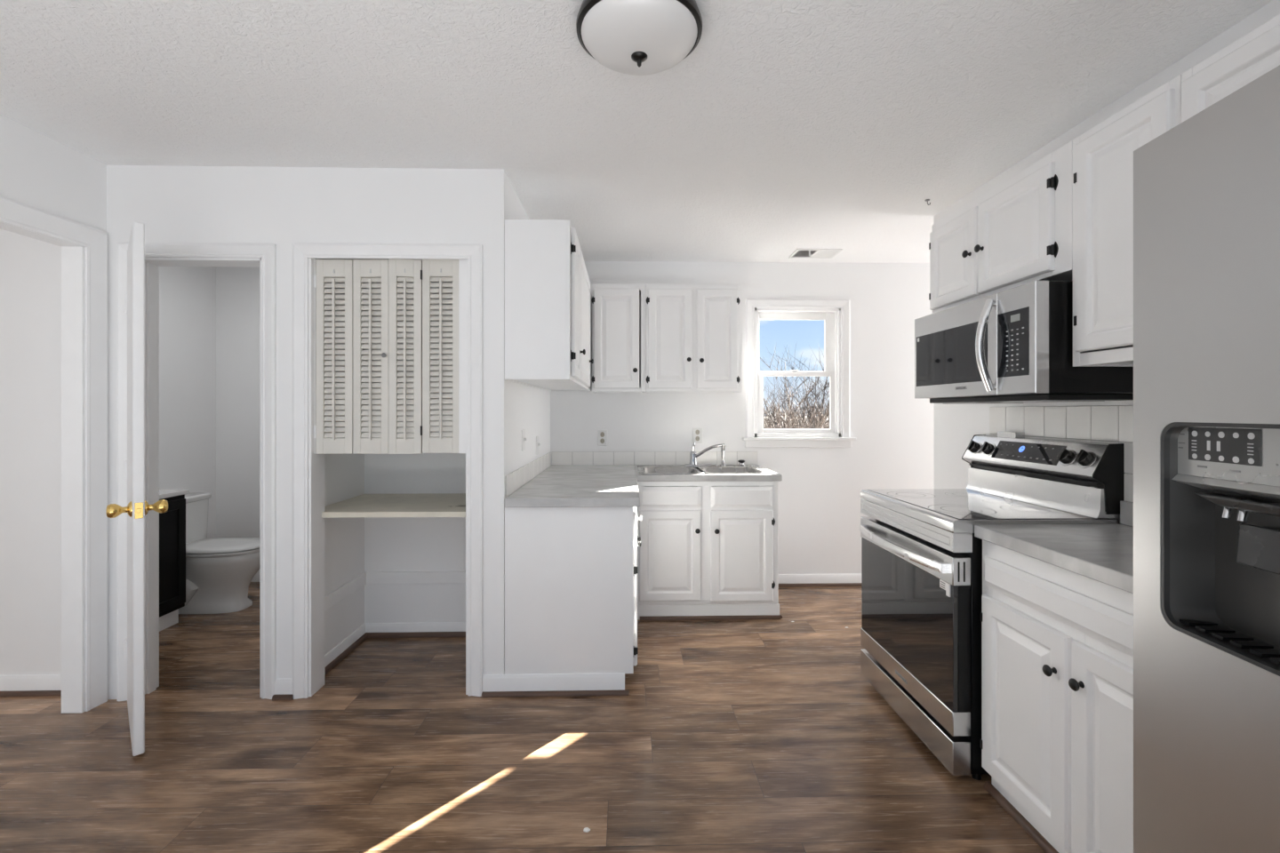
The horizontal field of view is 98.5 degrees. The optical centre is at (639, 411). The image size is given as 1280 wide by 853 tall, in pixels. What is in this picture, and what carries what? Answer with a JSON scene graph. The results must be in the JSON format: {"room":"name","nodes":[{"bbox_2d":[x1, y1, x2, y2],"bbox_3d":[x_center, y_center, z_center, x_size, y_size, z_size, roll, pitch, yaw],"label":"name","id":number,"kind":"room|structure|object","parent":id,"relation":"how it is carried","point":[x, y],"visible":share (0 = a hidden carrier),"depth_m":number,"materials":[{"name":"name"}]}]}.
{"room":"kitchen","nodes":[
{"label":"kitchen","id":0,"kind":"room"},
{"bbox_2d":[0,228,61,675],"bbox_3d":[-3.595,0.095,2.576,2.140,2.440,0.050,0,0,-1],"label":"wall","id":1,"kind":"structure","parent":0,"point":[30,268],"depth_m":2.57,"materials":[{"name":"paint"}]},
{"bbox_2d":[0,674,61,691],"bbox_3d":[-3.595,1.272,2.545,2.140,0.085,0.013,0,0,-1],"label":"baseboard","id":2,"kind":"structure","parent":1,"relation":"attached to","point":[33,682],"depth_m":2.56,"materials":[{"name":"paint"}]},
{"bbox_2d":[0,690,61,696],"bbox_3d":[-3.594,1.306,2.530,2.140,0.019,0.017,0,0,-1],"label":"trim","id":3,"kind":"structure","parent":1,"relation":"attached to","point":[12,693],"depth_m":2.54,"materials":[{"name":"brown wood"}]},
{"bbox_2d":[0,114,106,231],"bbox_3d":[-2.414,0.095,-0.073,0.090,2.440,5.175,0,0,-1],"label":"wall","id":4,"kind":"structure","parent":0,"point":[37,171],"depth_m":2.27,"materials":[{"name":"paint"}]},
{"bbox_2d":[0,221,85,713],"bbox_3d":[-2.463,0.292,1.901,0.091,2.045,1.023,0,0,-1],"label":"trim","id":5,"kind":"structure","parent":4,"relation":"attached to","point":[73,256],"depth_m":2.40,"materials":[{"name":"paint"}]},
{"bbox_2d":[0,195,107,711],"bbox_3d":[-2.409,0.252,1.902,0.018,2.127,1.207,0,0,-1],"label":"trim","id":6,"kind":"structure","parent":4,"relation":"attached to","point":[94,241],"depth_m":2.45,"materials":[{"name":"paint"}]},
{"bbox_2d":[159,266,215,538],"bbox_3d":[-3.304,0.095,3.429,0.105,2.440,1.640,0,0,-1],"label":"wall","id":7,"kind":"structure","parent":0,"point":[187,294],"depth_m":3.99,"materials":[{"name":"paint"}]},
{"bbox_2d":[216,266,260,570],"bbox_3d":[-2.104,0.095,4.329,2.610,2.440,0.100,0,0,-1],"label":"wall","id":8,"kind":"structure","parent":0,"point":[237,288],"depth_m":4.25,"materials":[{"name":"paint"}]},
{"bbox_2d":[250,570,260,582],"bbox_3d":[-2.490,1.272,4.263,1.565,0.085,0.013,0,0,-1],"label":"baseboard","id":9,"kind":"structure","parent":8,"relation":"attached to","point":[256,578],"depth_m":4.25,"materials":[{"name":"paint"}]},
{"bbox_2d":[106,165,509,699],"bbox_3d":[-1.579,0.095,2.594,1.893,2.440,0.115,0,0,-1],"label":"wall","id":10,"kind":"structure","parent":0,"point":[280,206],"depth_m":2.54,"materials":[{"name":"paint"}]},
{"bbox_2d":[105,221,167,756],"bbox_3d":[-2.092,0.292,2.284,0.177,2.018,0.578,0,0,-45],"label":"door","id":11,"kind":"structure","parent":10,"relation":"in","point":[137,508],"depth_m":2.09,"materials":[{"name":"paint"}]},
{"bbox_2d":[116,242,276,701],"bbox_3d":[-2.023,0.274,2.516,0.704,2.082,0.018,0,0,-1],"label":"trim","id":12,"kind":"structure","parent":10,"relation":"attached to","point":[267,252],"depth_m":2.52,"materials":[{"name":"paint"}]},
{"bbox_2d":[144,257,261,697],"bbox_3d":[-2.025,0.305,2.582,0.580,2.020,0.116,0,0,-1],"label":"trim","id":13,"kind":"structure","parent":10,"relation":"attached to","point":[152,265],"depth_m":2.57,"materials":[{"name":"paint"}]},
{"bbox_2d":[272,694,293,701],"bbox_3d":[-1.630,1.306,2.514,0.087,0.019,0.017,0,0,-1],"label":"trim","id":14,"kind":"structure","parent":10,"relation":"attached to","point":[276,698],"depth_m":2.51,"materials":[{"name":"brown wood"}]},
{"bbox_2d":[274,678,292,695],"bbox_3d":[-1.630,1.272,2.529,0.087,0.085,0.013,0,0,-1],"label":"baseboard","id":15,"kind":"structure","parent":10,"relation":"attached to","point":[282,686],"depth_m":2.52,"materials":[{"name":"paint"}]},
{"bbox_2d":[313,259,388,454],"bbox_3d":[-1.343,-0.255,2.565,0.342,0.904,0.045,0,0,1],"label":"louvered shutter","id":16,"kind":"object","parent":10,"relation":"attached to","point":[353,273],"visible":1,"depth_m":2.56,"materials":[{"name":"paint"}]},
{"bbox_2d":[292,242,482,699],"bbox_3d":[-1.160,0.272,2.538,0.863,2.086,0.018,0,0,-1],"label":"trim","id":17,"kind":"structure","parent":10,"relation":"attached to","point":[301,252],"depth_m":2.53,"materials":[{"name":"paint"}]},
{"bbox_2d":[314,258,465,454],"bbox_3d":[-1.161,-0.259,2.584,0.707,0.912,0.025,0,0,-1],"label":"trim","id":18,"kind":"structure","parent":10,"relation":"attached to","point":[461,262],"depth_m":2.58,"materials":[{"name":"paint"}]},
{"bbox_2d":[324,632,465,675],"bbox_3d":[-1.184,1.302,2.941,0.840,0.026,0.559,0,0,-1],"label":"trim","id":19,"kind":"structure","parent":10,"relation":"attached to","point":[409,635],"depth_m":3.20,"materials":[{"name":"brown wood"}]},
{"bbox_2d":[388,258,458,454],"bbox_3d":[-1.009,-0.258,2.590,0.328,0.914,0.041,0,0,-5],"label":"louvered shutter","id":20,"kind":"object","parent":10,"relation":"attached to","point":[423,272],"visible":0.96,"depth_m":2.58,"materials":[{"name":"white paint"}]},
{"bbox_2d":[481,689,628,697],"bbox_3d":[-0.390,1.306,2.548,0.676,0.019,0.017,0,0,-1],"label":"trim","id":21,"kind":"structure","parent":10,"relation":"attached to","point":[619,692],"depth_m":2.54,"materials":[{"name":"brown wood"}]},
{"bbox_2d":[324,277,364,655],"bbox_3d":[-1.654,0.095,2.936,0.100,2.440,0.572,0,0,-1],"label":"wall","id":22,"kind":"structure","parent":0,"point":[344,474],"depth_m":2.97,"materials":[{"name":"paint"}]},
{"bbox_2d":[324,622,465,667],"bbox_3d":[-1.184,1.276,2.947,0.840,0.075,0.572,0,0,-1],"label":"baseboard","id":23,"kind":"structure","parent":22,"relation":"attached to","point":[447,627],"depth_m":3.21,"materials":[{"name":"paint"}]},
{"bbox_2d":[364,277,465,623],"bbox_3d":[-1.207,0.095,3.282,0.870,2.440,0.098,0,0,-1],"label":"wall","id":24,"kind":"structure","parent":0,"point":[391,544],"depth_m":3.23,"materials":[{"name":"paint"}]},
{"bbox_2d":[324,518,465,611],"bbox_3d":[-1.184,0.758,2.947,0.840,0.499,0.572,0,0,-1],"label":"trim","id":25,"kind":"structure","parent":24,"relation":"attached to","point":[366,578],"depth_m":3.21,"materials":[{"name":"paint"}]},
{"bbox_2d":[321,493,465,518],"bbox_3d":[-1.184,0.494,2.935,0.840,0.025,0.597,0,0,-1],"label":"shelf","id":26,"kind":"object","parent":25,"relation":"on","point":[421,505],"visible":0.69,"depth_m":2.80,"materials":[{"name":"beige wood"}]},
{"bbox_2d":[0,582,1045,852],"bbox_3d":[-0.036,1.316,1.042,11.811,0.002,7.584,0,0,-1],"label":"floor","id":27,"kind":"structure","parent":0,"point":[748,736],"depth_m":2.08,"materials":[{"name":"brown wood"}]},
{"bbox_2d":[159,489,189,631],"bbox_3d":[-3.008,0.901,3.107,0.451,0.828,0.667,0,0,-1],"label":"bathroom vanity","id":28,"kind":"object","parent":27,"relation":"on","point":[172,523],"visible":0.16,"depth_m":3.33,"materials":[{"name":"paint"}]},
{"bbox_2d":[178,493,260,614],"bbox_3d":[-2.881,0.948,3.689,0.735,0.741,0.480,0,0,-1],"label":"toilet","id":29,"kind":"object","parent":27,"relation":"on","point":[220,572],"visible":0.52,"depth_m":3.60,"materials":[{"name":"ceramic"}]},
{"bbox_2d":[504,506,642,674],"bbox_3d":[-0.316,0.879,3.006,0.646,0.872,0.875,0,0,-1],"label":"base cabinet","id":30,"kind":"object","parent":27,"relation":"on","point":[571,573],"visible":0.84,"depth_m":2.57,"materials":[{"name":"paint"}]},
{"bbox_2d":[482,672,624,691],"bbox_3d":[-0.399,1.268,2.561,0.658,0.092,0.010,0,0,-1],"label":"baseboard","id":31,"kind":"structure","parent":30,"relation":"attached to","point":[614,681],"depth_m":2.56,"materials":[{"name":"paint"}]},
{"bbox_2d":[583,827,590,832],"bbox_3d":[-0.167,1.311,1.727,0.022,0.008,0.016,0,0,-1],"label":"paper scrap","id":32,"kind":"object","parent":27,"relation":"on","point":[586,829],"visible":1,"depth_m":1.72,"materials":[{"name":"white paper"}]},
{"bbox_2d":[636,480,779,620],"bbox_3d":[0.424,0.879,3.783,0.912,0.872,0.688,0,0,-1],"label":"base cabinet","id":33,"kind":"object","parent":27,"relation":"on","point":[708,548],"visible":0.87,"depth_m":3.48,"materials":[{"name":"paint"}]},
{"bbox_2d":[504,464,782,507],"bbox_3d":[0.130,0.421,3.338,1.544,0.040,1.577,0,0,-1],"label":"countertop","id":34,"kind":"structure","parent":33,"relation":"on","point":[558,485],"depth_m":3.08,"materials":[{"name":"grey laminate"}]},
{"bbox_2d":[637,459,767,487],"bbox_3d":[0.405,0.458,3.794,0.840,0.206,0.565,0,0,-1],"label":"double sink","id":35,"kind":"object","parent":34,"relation":"in","point":[643,469],"depth_m":3.94,"materials":[{"name":"silver metal"}]},
{"bbox_2d":[720,448,726,465],"bbox_3d":[0.609,0.327,4.046,0.044,0.140,0.043,0,0,-1],"label":"sprayer","id":36,"kind":"object","parent":35,"relation":"on","point":[723,452],"visible":0.84,"depth_m":4.04,"materials":[{"name":"silver metal"}]},
{"bbox_2d":[683,441,725,465],"bbox_3d":[0.478,0.307,4.015,0.310,0.179,0.121,0,0,20],"label":"kitchen faucet","id":37,"kind":"object","parent":34,"relation":"on","point":[693,455],"visible":1,"depth_m":4.00,"materials":[{"name":"silver metal"}]},
{"bbox_2d":[640,614,782,621],"bbox_3d":[0.442,1.304,3.797,0.904,0.022,0.651,0,0,-1],"label":"trim","id":38,"kind":"structure","parent":33,"relation":"attached to","point":[761,617],"depth_m":3.47,"materials":[{"name":"brown wood"}]},
{"bbox_2d":[859,434,1124,780],"bbox_3d":[1.377,0.714,2.327,0.683,1.202,0.766,0,0,-1],"label":"electric range","id":39,"kind":"object","parent":27,"relation":"on","point":[922,555],"visible":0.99,"depth_m":2.13,"materials":[{"name":"silver metal"}]},
{"bbox_2d":[860,488,1119,533],"bbox_3d":[1.390,0.405,2.328,0.600,0.048,0.765,0,0,-1],"label":"cooktop","id":40,"kind":"object","parent":39,"relation":"in","point":[938,510],"depth_m":2.17,"materials":[{"name":"silver glass"}]},
{"bbox_2d":[984,781,1058,852],"bbox_3d":[1.221,1.304,1.508,0.018,0.022,0.835,0,0,-1],"label":"trim","id":41,"kind":"structure","parent":27,"relation":"on","point":[1028,828],"depth_m":1.75,"materials":[{"name":"brown wood"}]},
{"bbox_2d":[980,539,1133,852],"bbox_3d":[1.436,0.879,1.508,0.548,0.872,0.860,0,0,-1],"label":"base cabinet","id":42,"kind":"object","parent":27,"relation":"on","point":[1057,739],"visible":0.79,"depth_m":1.56,"materials":[{"name":"paint"}]},
{"bbox_2d":[974,500,1133,593],"bbox_3d":[1.455,0.378,1.483,0.540,0.126,0.923,0,0,-1],"label":"countertop","id":43,"kind":"structure","parent":42,"relation":"on","point":[1101,553],"depth_m":1.67,"materials":[{"name":"grey laminate"}]},
{"bbox_2d":[1133,64,1279,852],"bbox_3d":[1.181,0.421,0.486,0.844,1.788,0.902,0,0,5],"label":"refrigerator","id":44,"kind":"object","parent":27,"relation":"on","point":[1206,189],"visible":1,"depth_m":0.84,"materials":[{"name":"silver metal"}]},
{"bbox_2d":[1194,492,1279,517],"bbox_3d":[0.888,0.137,0.767,0.035,0.016,0.220,0,0,5],"label":"water dispenser","id":45,"kind":"object","parent":44,"relation":"attached to","point":[1243,504],"depth_m":0.81,"materials":[{"name":"grey"}]},
{"bbox_2d":[509,180,550,473],"bbox_3d":[-0.717,0.095,3.543,0.123,2.440,1.740,0,0,-1],"label":"wall","id":46,"kind":"structure","parent":0,"point":[529,406],"depth_m":3.06,"materials":[{"name":"paint"}]},
{"bbox_2d":[521,429,526,451],"bbox_3d":[-0.632,0.157,3.018,0.020,0.116,0.072,0,0,-1],"label":"light switch","id":47,"kind":"object","parent":46,"relation":"attached to","point":[524,439],"visible":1,"depth_m":3.00,"materials":[{"name":"plastic"}]},
{"bbox_2d":[505,452,551,497],"bbox_3d":[-0.648,0.355,3.345,0.006,0.109,1.520,0,0,-1],"label":"trim","id":48,"kind":"structure","parent":46,"relation":"attached to","point":[519,477],"depth_m":3.08,"materials":[{"name":"tile"}]},
{"bbox_2d":[536,436,540,455],"bbox_3d":[-0.644,0.215,3.498,0.020,0.116,0.072,0,0,-1],"label":"light switch","id":49,"kind":"object","parent":46,"relation":"attached to","point":[538,444],"visible":1,"depth_m":3.48,"materials":[{"name":"plastic"}]},
{"bbox_2d":[504,219,593,391],"bbox_3d":[-0.472,-0.520,3.337,0.350,0.742,1.555,0,0,-1],"label":"upper cabinet","id":50,"kind":"object","parent":46,"relation":"attached to","point":[548,292],"visible":1,"depth_m":2.56,"materials":[{"name":"paint"}]},
{"bbox_2d":[0,0,1272,263],"bbox_3d":[-0.069,-1.175,0.773,9.300,0.100,7.350,0,0,-1],"label":"ceiling","id":51,"kind":"structure","parent":0,"point":[788,125],"depth_m":1.97,"materials":[{"name":"white paint"}]},
{"bbox_2d":[576,0,702,75],"bbox_3d":[-0.002,-1.052,1.564,0.356,0.146,0.356,0,0,-1],"label":"ceiling light","id":52,"kind":"object","parent":51,"relation":"attached to","point":[634,37],"visible":1,"depth_m":1.50,"materials":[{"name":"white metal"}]},
{"bbox_2d":[788,248,842,258],"bbox_3d":[1.243,-1.101,3.917,0.320,0.047,0.210,0,0,-1],"label":"ceiling vent","id":53,"kind":"object","parent":51,"relation":"in","point":[798,253],"visible":1,"depth_m":3.90,"materials":[{"name":"white metal"}]},
{"bbox_2d":[550,261,933,574],"bbox_3d":[1.800,0.095,4.226,5.190,2.440,0.100,0,0,-1],"label":"wall","id":54,"kind":"structure","parent":0,"point":[820,489],"depth_m":4.17,"materials":[{"name":"paint"}]},
{"bbox_2d":[597,430,607,445],"bbox_3d":[-0.281,0.197,4.120,0.072,0.116,0.010,0,0,-1],"label":"wall outlet","id":55,"kind":"object","parent":54,"relation":"attached to","point":[602,435],"visible":1,"depth_m":4.12,"materials":[{"name":"plastic"}]},
{"bbox_2d":[591,283,645,392],"bbox_3d":[-0.154,-0.512,3.954,0.374,0.750,0.340,0,0,-1],"label":"upper cabinet","id":56,"kind":"object","parent":54,"relation":"attached to","point":[618,310],"visible":1,"depth_m":3.82,"materials":[{"name":"paint"}]},
{"bbox_2d":[552,451,757,465],"bbox_3d":[0.112,0.355,4.131,1.545,0.109,0.006,0,0,-1],"label":"trim","id":57,"kind":"structure","parent":54,"relation":"attached to","point":[558,458],"depth_m":4.13,"materials":[{"name":"tile"}]},
{"bbox_2d":[644,284,742,393],"bbox_3d":[0.373,-0.512,3.967,0.676,0.750,0.340,0,0,-1],"label":"upper cabinet","id":58,"kind":"object","parent":54,"relation":"attached to","point":[693,332],"visible":1,"depth_m":3.83,"materials":[{"name":"paint"}]},
{"bbox_2d":[692,427,702,443],"bbox_3d":[0.432,0.180,4.137,0.072,0.116,0.010,0,0,-1],"label":"wall outlet","id":59,"kind":"object","parent":54,"relation":"attached to","point":[697,432],"visible":1,"depth_m":4.14,"materials":[{"name":"plastic"}]},
{"bbox_2d":[754,307,840,437],"bbox_3d":[1.190,-0.295,4.211,0.660,0.980,0.100,0,0,-1],"label":"window","id":60,"kind":"structure","parent":54,"relation":"in","point":[831,317],"depth_m":4.20,"materials":[{"name":"paint"}]},
{"bbox_2d":[745,298,850,437],"bbox_3d":[1.192,-0.325,4.151,0.788,1.040,0.021,0,0,-1],"label":"trim","id":61,"kind":"structure","parent":54,"relation":"attached to","point":[844,305],"depth_m":4.15,"materials":[{"name":"paint"}]},
{"bbox_2d":[742,437,856,447],"bbox_3d":[1.195,0.234,4.154,0.852,0.078,0.086,0,0,-1],"label":"trim","id":62,"kind":"structure","parent":54,"relation":"attached to","point":[749,442],"depth_m":4.14,"materials":[{"name":"paint"}]},
{"bbox_2d":[778,574,861,583],"bbox_3d":[2.439,1.272,4.186,3.115,0.085,0.013,0,0,-1],"label":"baseboard","id":63,"kind":"structure","parent":54,"relation":"attached to","point":[783,579],"depth_m":4.15,"materials":[{"name":"paint"}]},
{"bbox_2d":[778,583,861,587],"bbox_3d":[2.439,1.306,4.171,3.115,0.019,0.017,0,0,-1],"label":"trim","id":64,"kind":"structure","parent":54,"relation":"attached to","point":[822,584],"depth_m":4.14,"materials":[{"name":"brown wood"}]},
{"bbox_2d":[933,0,1279,488],"bbox_3d":[1.818,0.095,0.310,0.110,2.440,5.730,0,0,-1],"label":"wall","id":65,"kind":"structure","parent":0,"point":[955,426],"depth_m":2.58,"materials":[{"name":"paint"}]},
{"bbox_2d":[928,140,1072,313],"bbox_3d":[1.536,-0.679,2.232,0.348,0.425,0.833,0,0,-1],"label":"upper cabinet","id":66,"kind":"object","parent":65,"relation":"attached to","point":[1019,232],"visible":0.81,"depth_m":2.09,"materials":[{"name":"paint"}]},
{"bbox_2d":[914,280,1133,404],"bbox_3d":[1.468,-0.233,2.205,0.476,0.398,0.765,0,0,-1],"label":"microwave","id":67,"kind":"object","parent":66,"relation":"attached to","point":[1013,345],"visible":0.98,"depth_m":1.95,"materials":[{"name":"silver metal"}]},
{"bbox_2d":[997,432,1024,438],"bbox_3d":[1.680,0.106,2.498,0.044,0.027,0.120,0,0,-1],"label":"outlet box","id":68,"kind":"object","parent":65,"relation":"attached to","point":[1010,435],"visible":0.89,"depth_m":2.46,"materials":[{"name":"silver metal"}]},
{"bbox_2d":[989,405,1133,524],"bbox_3d":[1.723,0.209,1.801,0.006,0.462,1.758,0,0,-1],"label":"backsplash","id":69,"kind":"structure","parent":65,"relation":"attached to","point":[1109,424],"depth_m":2.16,"materials":[{"name":"tile"}]},
{"bbox_2d":[1072,74,1181,367],"bbox_3d":[1.564,-0.519,1.637,0.321,0.745,0.352,0,0,-1],"label":"upper cabinet","id":70,"kind":"object","parent":65,"relation":"attached to","point":[1103,155],"visible":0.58,"depth_m":1.66,"materials":[{"name":"paint"}]},
{"bbox_2d":[1181,14,1279,122],"bbox_3d":[1.567,-0.704,0.999,0.348,0.377,0.920,0,0,-1],"label":"upper cabinet","id":71,"kind":"object","parent":65,"relation":"attached to","point":[1257,52],"visible":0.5,"depth_m":1.32,"materials":[{"name":"paint"}]},
{"label":"outside","id":72,"kind":"structure","parent":0,"visible":0},
{"bbox_3d":[18.264,1.543,69.778,160.000,0.844,130.000,0,0,-1],"label":"ground","id":73,"kind":"structure","parent":72,"visible":0},
{"bbox_2d":[759,346,829,429],"bbox_3d":[2.547,0.422,8.981,1.994,2.995,2.452,0,0,-12],"label":"bare shrub","id":74,"kind":"object","parent":73,"relation":"on","point":[789,417],"visible":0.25,"depth_m":8.75,"materials":[{"name":"plant"}]},
{"bbox_2d":[763,344,829,429],"bbox_3d":[3.853,0.005,12.471,3.399,3.799,2.755,0,0,-36],"label":"bare shrub","id":75,"kind":"object","parent":73,"relation":"on","point":[815,394],"visible":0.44,"depth_m":12.18,"materials":[{"name":"brown plant"}]},
{"bbox_2d":[763,376,829,429],"bbox_3d":[1.501,0.757,6.445,1.806,2.364,1.768,0,0,25],"label":"bare shrub","id":76,"kind":"object","parent":73,"relation":"on","point":[801,401],"visible":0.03,"depth_m":6.35,"materials":[{"name":"brown plant"}]},
{"bbox_2d":[763,401,829,429],"bbox_3d":[10.734,0.686,28.801,17.927,2.357,11.862,0,0,-1],"label":"brush","id":77,"kind":"object","parent":73,"relation":"on","point":[772,411],"visible":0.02,"depth_m":27.41,"materials":[{"name":"brown plant"}]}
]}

